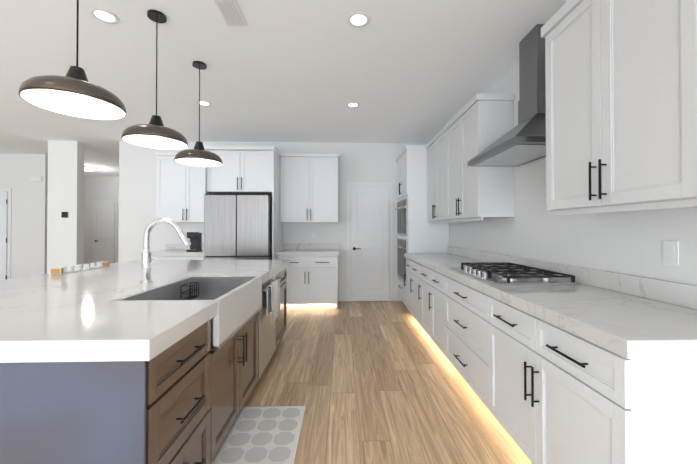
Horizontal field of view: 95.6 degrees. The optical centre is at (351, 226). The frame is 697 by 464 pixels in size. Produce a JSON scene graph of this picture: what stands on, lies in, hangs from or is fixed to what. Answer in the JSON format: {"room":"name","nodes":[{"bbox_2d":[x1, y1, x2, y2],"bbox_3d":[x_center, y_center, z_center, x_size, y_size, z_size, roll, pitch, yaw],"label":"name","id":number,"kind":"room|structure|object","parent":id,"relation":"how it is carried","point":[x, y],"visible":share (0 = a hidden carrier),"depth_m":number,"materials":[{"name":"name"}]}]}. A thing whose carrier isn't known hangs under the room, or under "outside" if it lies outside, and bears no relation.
{"room":"kitchen","nodes":[
{"label":"kitchen","id":0,"kind":"room"},
{"bbox_2d":[0,154,47,278],"bbox_3d":[-8.413,-0.075,6.432,4.350,2.800,0.150,0,0,-2],"label":"wall","id":1,"kind":"structure","parent":0,"point":[28,232],"depth_m":6.41,"materials":[{"name":"paint"}]},
{"bbox_2d":[0,192,7,280],"bbox_3d":[-7.289,0.303,6.334,0.692,2.018,0.079,0,0,-2],"label":"door","id":2,"kind":"structure","parent":1,"relation":"in","point":[3,229],"depth_m":6.36,"materials":[{"name":"white wood"}]},
{"bbox_2d":[0,188,11,278],"bbox_3d":[-7.296,0.276,6.376,0.808,2.096,0.017,0,0,-2],"label":"door frame","id":3,"kind":"structure","parent":1,"relation":"attached to","point":[9,190],"depth_m":6.38,"materials":[{"name":"white wood"}]},
{"bbox_2d":[29,177,41,180],"bbox_3d":[-6.407,-0.963,6.404,0.240,0.095,0.029,0,0,-2],"label":"door chime","id":4,"kind":"object","parent":1,"relation":"attached to","point":[35,178],"visible":0.94,"depth_m":6.39,"materials":[{"name":"white plastic"}]},
{"bbox_2d":[47,141,83,272],"bbox_3d":[-4.994,-0.083,5.517,0.495,2.800,0.150,0,0,-2],"label":"wall pier","id":5,"kind":"object","parent":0,"point":[65,242],"visible":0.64,"depth_m":5.45,"materials":[{"name":"paint"}]},
{"bbox_2d":[61,212,67,217],"bbox_3d":[-4.939,-0.203,5.433,0.100,0.100,0.021,0,0,-2],"label":"thermostat","id":6,"kind":"object","parent":5,"relation":"attached to","point":[64,214],"visible":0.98,"depth_m":5.42,"materials":[{"name":"black plastic"}]},
{"bbox_2d":[84,176,118,266],"bbox_3d":[-4.666,-0.052,9.287,12.000,2.800,0.150,0,0,-2],"label":"wall","id":7,"kind":"structure","parent":0,"point":[101,188],"depth_m":9.14,"materials":[{"name":"paint"}]},
{"bbox_2d":[94,203,114,265],"bbox_3d":[-7.137,0.325,9.089,0.570,2.018,0.079,0,0,-2],"label":"door","id":8,"kind":"structure","parent":7,"relation":"in","point":[104,231],"depth_m":9.11,"materials":[{"name":"white wood"}]},
{"bbox_2d":[92,201,117,262],"bbox_3d":[-7.138,0.298,9.131,0.698,2.096,0.017,0,0,-2],"label":"door frame","id":9,"kind":"structure","parent":7,"relation":"attached to","point":[116,207],"depth_m":9.13,"materials":[{"name":"white wood"}]},
{"bbox_2d":[118,141,426,300],"bbox_3d":[-1.301,-0.082,5.630,5.475,2.800,0.170,0,0,-2],"label":"wall","id":10,"kind":"structure","parent":0,"point":[367,162],"depth_m":5.55,"materials":[{"name":"paint"}]},
{"bbox_2d":[155,153,214,224],"bbox_3d":[-2.719,-0.637,5.335,0.955,1.135,0.341,0,0,-2],"label":"upper cabinet","id":11,"kind":"object","parent":10,"relation":"attached to","point":[181,189],"depth_m":5.17,"materials":[{"name":"white wood"}]},
{"bbox_2d":[207,145,278,196],"bbox_3d":[-1.708,-0.866,5.167,0.995,0.680,0.736,0,0,-2],"label":"upper cabinet","id":12,"kind":"object","parent":10,"relation":"attached to","point":[245,170],"depth_m":4.80,"materials":[{"name":"white wood"}]},
{"bbox_2d":[167,245,338,248],"bbox_3d":[-1.718,0.349,5.513,3.005,0.104,0.026,0,0,-2],"label":"backsplash","id":13,"kind":"structure","parent":10,"relation":"attached to","point":[168,246],"depth_m":5.52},
{"bbox_2d":[279,153,338,224],"bbox_3d":[-0.709,-0.636,5.391,0.954,1.135,0.341,0,0,-2],"label":"upper cabinet","id":14,"kind":"object","parent":10,"relation":"attached to","point":[300,187],"depth_m":5.22,"materials":[{"name":"white wood"}]},
{"bbox_2d":[347,182,392,301],"bbox_3d":[0.319,0.267,5.577,0.808,2.101,0.017,0,0,-2],"label":"door frame","id":15,"kind":"structure","parent":10,"relation":"attached to","point":[350,184],"depth_m":5.57,"materials":[{"name":"white wood"}]},
{"bbox_2d":[351,186,388,300],"bbox_3d":[0.320,0.296,5.535,0.670,2.018,0.079,0,0,-2],"label":"pantry door","id":16,"kind":"structure","parent":10,"relation":"in","point":[369,243],"depth_m":5.56,"materials":[{"name":"white wood"}]},
{"bbox_2d":[0,0,567,175],"bbox_3d":[-4.442,-1.550,3.378,12.120,0.100,14.200,0,0,-2],"label":"ceiling","id":17,"kind":"structure","parent":0,"point":[408,71],"depth_m":2.93,"materials":[{"name":"paint"}]},
{"bbox_2d":[18,0,125,119],"bbox_3d":[-1.370,-1.056,1.579,0.402,0.913,0.402,0,0,-2],"label":"pendant light","id":18,"kind":"object","parent":17,"relation":"hanging from","point":[74,92],"visible":1,"depth_m":1.57,"materials":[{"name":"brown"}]},
{"bbox_2d":[84,166,96,170],"bbox_3d":[-6.526,-1.418,7.821,0.340,0.089,0.340,0,0,-2],"label":"light","id":19,"kind":"object","parent":17,"relation":"attached to","point":[87,168],"visible":0.73,"depth_m":7.76,"materials":[{"name":"white"}]},
{"bbox_2d":[89,7,119,23],"bbox_3d":[-1.770,-1.505,2.262,0.176,0.005,0.176,0,0,-2],"label":"recessed light","id":20,"kind":"object","parent":17,"relation":"in","point":[104,15],"visible":1,"depth_m":2.25,"materials":[{"name":"white"}]},
{"bbox_2d":[121,9,187,149],"bbox_3d":[-1.389,-1.050,2.248,0.402,0.913,0.402,0,0,-2],"label":"pendant light","id":21,"kind":"object","parent":17,"relation":"hanging from","point":[154,133],"visible":0.98,"depth_m":2.24,"materials":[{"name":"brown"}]},
{"bbox_2d":[174,61,222,166],"bbox_3d":[-1.408,-1.045,2.918,0.402,0.913,0.402,0,0,-2],"label":"pendant light","id":22,"kind":"object","parent":17,"relation":"hanging from","point":[198,155],"visible":1,"depth_m":2.89,"materials":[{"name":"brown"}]},
{"bbox_2d":[196,100,211,105],"bbox_3d":[-1.793,-1.493,3.832,0.176,0.005,0.176,0,0,-2],"label":"recessed light","id":23,"kind":"object","parent":17,"relation":"in","point":[204,103],"visible":0.9,"depth_m":3.83,"materials":[{"name":"white"}]},
{"bbox_2d":[214,0,247,25],"bbox_3d":[-0.848,-1.504,2.227,0.150,0.008,0.280,0,0,-2],"label":"ceiling vent","id":24,"kind":"object","parent":17,"relation":"in","point":[231,12],"visible":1,"depth_m":2.21,"materials":[{"name":"white metal"}]},
{"bbox_2d":[346,102,359,107],"bbox_3d":[0.016,-1.492,3.882,0.176,0.005,0.176,0,0,-2],"label":"recessed light","id":25,"kind":"object","parent":17,"relation":"in","point":[352,104],"visible":1,"depth_m":3.88,"materials":[{"name":"white"}]},
{"bbox_2d":[347,11,370,27],"bbox_3d":[0.050,-1.505,2.302,0.176,0.005,0.176,0,0,-2],"label":"recessed light","id":26,"kind":"object","parent":17,"relation":"in","point":[358,19],"visible":1,"depth_m":2.29,"materials":[{"name":"white"}]},
{"bbox_2d":[210,301,531,463],"bbox_3d":[-4.442,1.350,3.355,12.120,0.100,14.200,0,0,-2],"label":"floor","id":27,"kind":"structure","parent":0,"point":[374,382],"depth_m":2.43,"materials":[{"name":"brown wood"}]},
{"bbox_2d":[0,262,289,463],"bbox_3d":[-1.333,0.867,2.341,1.378,0.850,2.648,0,0,-2],"label":"kitchen island","id":28,"kind":"object","parent":27,"relation":"on","point":[180,406],"depth_m":1.09,"materials":[{"name":"brown wood"}]},
{"bbox_2d":[0,258,287,365],"bbox_3d":[-1.573,0.412,2.344,1.760,0.070,2.696,0,0,-2],"label":"island countertop","id":29,"kind":"structure","parent":28,"relation":"on","point":[122,311],"depth_m":1.48,"materials":[{"name":"white stone"}]},
{"bbox_2d":[114,218,190,292],"bbox_3d":[-1.233,0.157,1.960,0.328,0.432,0.358,0,0,-2],"label":"faucet","id":30,"kind":"object","parent":29,"relation":"on","point":[146,285],"depth_m":2.08,"materials":[{"name":"silver metal"}]},
{"bbox_2d":[258,275,279,379],"bbox_3d":[-0.741,0.855,2.736,0.134,0.820,0.602,0,0,-2],"label":"dishwasher","id":31,"kind":"object","parent":28,"relation":"in","point":[270,310],"depth_m":2.67,"materials":[{"name":"silver metal"}]},
{"bbox_2d":[267,279,279,323],"bbox_3d":[-0.680,0.645,2.755,0.052,0.320,0.340,0,0,-2],"label":"towel","id":32,"kind":"object","parent":28,"relation":"hanging from","point":[273,294],"depth_m":2.71,"materials":[{"name":"fabric"}]},
{"bbox_2d":[151,257,203,259],"bbox_3d":[-2.715,0.887,5.180,0.955,0.855,0.626,0,0,-2],"label":"base cabinet","id":33,"kind":"object","parent":27,"relation":"on","point":[155,258],"depth_m":4.87,"materials":[{"name":"white wood"}]},
{"bbox_2d":[151,249,205,256],"bbox_3d":[-2.724,0.429,5.171,0.975,0.060,0.651,0,0,-2],"label":"countertop","id":34,"kind":"structure","parent":33,"relation":"on","point":[168,252],"depth_m":4.85,"materials":[{"name":"white stone"}]},
{"bbox_2d":[186,232,201,251],"bbox_3d":[-2.550,0.243,5.117,0.150,0.309,0.220,0,0,-2],"label":"coffee maker","id":35,"kind":"object","parent":34,"relation":"on","point":[195,241],"visible":0.94,"depth_m":5.11,"materials":[{"name":"black plastic"}]},
{"bbox_2d":[204,194,271,259],"bbox_3d":[-1.702,0.418,5.024,0.940,1.790,0.810,0,0,-2],"label":"refrigerator","id":36,"kind":"object","parent":27,"relation":"on","point":[237,227],"visible":0.4,"depth_m":4.62,"materials":[{"name":"metal"}]},
{"bbox_2d":[212,406,305,463],"bbox_3d":[-0.538,1.281,1.831,0.440,0.012,0.836,0,0,-2],"label":"rug","id":37,"kind":"object","parent":27,"relation":"on","point":[265,435],"visible":0.96,"depth_m":1.91,"materials":[{"name":"grey fabric"}]},
{"bbox_2d":[275,257,337,308],"bbox_3d":[-0.705,0.887,5.236,0.954,0.855,0.626,0,0,-2],"label":"base cabinet","id":38,"kind":"object","parent":27,"relation":"on","point":[312,282],"depth_m":4.93,"materials":[{"name":"white wood"}]},
{"bbox_2d":[275,249,338,256],"bbox_3d":[-0.695,0.430,5.228,0.974,0.060,0.651,0,0,-2],"label":"countertop","id":39,"kind":"structure","parent":38,"relation":"on","point":[282,252],"depth_m":4.92,"materials":[{"name":"white stone"}]},
{"bbox_2d":[404,258,411,313],"bbox_3d":[1.140,0.881,4.461,0.651,0.855,0.507,0,0,-2],"label":"base cabinet","id":40,"kind":"object","parent":27,"relation":"on","point":[408,275],"depth_m":4.53,"materials":[{"name":"white wood"}]},
{"bbox_2d":[412,262,419,323],"bbox_3d":[1.152,0.878,4.040,0.651,0.855,0.563,0,0,-2],"label":"base cabinet","id":41,"kind":"object","parent":27,"relation":"on","point":[415,265],"depth_m":4.07,"materials":[{"name":"white wood"}]},
{"bbox_2d":[395,145,448,304],"bbox_3d":[1.101,0.049,5.165,0.691,2.530,0.882,0,0,-2],"label":"tall cabinet","id":42,"kind":"object","parent":27,"relation":"on","point":[417,232],"visible":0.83,"depth_m":4.73,"materials":[{"name":"white wood"}]},
{"bbox_2d":[420,266,427,333],"bbox_3d":[1.165,0.874,3.590,0.651,0.855,0.563,0,0,-2],"label":"base cabinet","id":43,"kind":"object","parent":27,"relation":"on","point":[423,269],"depth_m":3.67,"materials":[{"name":"white wood"}]},
{"bbox_2d":[428,270,439,348],"bbox_3d":[1.176,0.871,3.168,0.651,0.855,0.507,0,0,-2],"label":"base cabinet","id":44,"kind":"object","parent":27,"relation":"on","point":[433,278],"depth_m":3.27,"materials":[{"name":"white wood"}]},
{"bbox_2d":[440,274,483,402],"bbox_3d":[1.195,0.865,2.480,0.651,0.855,0.983,0,0,-2],"label":"base cabinet","id":45,"kind":"object","parent":27,"relation":"on","point":[461,307],"depth_m":2.45,"materials":[{"name":"white wood"}]},
{"bbox_2d":[484,294,696,463],"bbox_3d":[1.221,0.858,1.551,0.651,0.855,0.990,0,0,-2],"label":"base cabinet","id":46,"kind":"object","parent":27,"relation":"on","point":[554,363],"depth_m":1.26,"materials":[{"name":"white wood"}]},
{"bbox_2d":[404,254,696,361],"bbox_3d":[1.172,0.411,2.870,0.676,0.060,3.694,0,0,-2],"label":"countertop","id":47,"kind":"structure","parent":46,"relation":"on","point":[628,326],"depth_m":1.44,"materials":[{"name":"white stone"}]},
{"bbox_2d":[450,262,580,284],"bbox_3d":[1.186,0.350,2.464,0.550,0.053,0.890,0,0,-2],"label":"cooktop","id":48,"kind":"object","parent":47,"relation":"in","point":[508,274],"depth_m":2.25,"materials":[{"name":"silver metal"}]},
{"bbox_2d":[449,61,696,284],"bbox_3d":[1.556,-0.099,3.533,0.120,2.800,14.200,0,0,-2],"label":"wall","id":49,"kind":"structure","parent":0,"point":[627,242],"depth_m":2.15,"materials":[{"name":"paint"}]},
{"bbox_2d":[426,129,441,220],"bbox_3d":[1.304,-0.650,4.254,0.336,1.144,0.954,0,0,-2],"label":"upper cabinet","id":50,"kind":"object","parent":49,"relation":"attached to","point":[434,146],"depth_m":4.30,"materials":[{"name":"white wood"}]},
{"bbox_2d":[442,93,513,220],"bbox_3d":[1.328,-0.657,3.414,0.336,1.144,0.954,0,0,-2],"label":"upper cabinet","id":51,"kind":"object","parent":49,"relation":"attached to","point":[459,189],"depth_m":2.97,"materials":[{"name":"white wood"}]},
{"bbox_2d":[467,24,545,166],"bbox_3d":[1.289,-1.024,2.468,0.466,0.962,0.790,0,0,-2],"label":"range hood","id":52,"kind":"object","parent":49,"relation":"attached to","point":[523,142],"visible":0.77,"depth_m":2.38,"materials":[{"name":"metal"}]},
{"bbox_2d":[448,246,696,309],"bbox_3d":[1.497,0.328,2.880,0.026,0.104,3.694,0,0,-2],"label":"backsplash","id":53,"kind":"structure","parent":49,"relation":"attached to","point":[680,294],"depth_m":1.89,"materials":[{"name":"white stone"}]},
{"bbox_2d":[541,0,696,211],"bbox_3d":[1.381,-0.672,1.514,0.336,1.144,0.896,0,0,-2],"label":"upper cabinet","id":54,"kind":"object","parent":49,"relation":"attached to","point":[621,103],"depth_m":1.49,"materials":[{"name":"white wood"}]},
{"bbox_2d":[663,241,678,266],"bbox_3d":[1.546,0.130,1.530,0.009,0.120,0.070,0,0,-2],"label":"electrical outlet","id":55,"kind":"object","parent":49,"relation":"attached to","point":[670,253],"visible":1,"depth_m":1.52,"materials":[{"name":"white plastic"}]},
{"bbox_2d":[673,0,696,203],"bbox_3d":[1.403,-0.679,0.731,0.336,1.144,0.897,0,0,-2],"label":"upper cabinet","id":56,"kind":"object","parent":49,"relation":"attached to","point":[684,11],"depth_m":1.16,"materials":[{"name":"white wood"}]}
]}

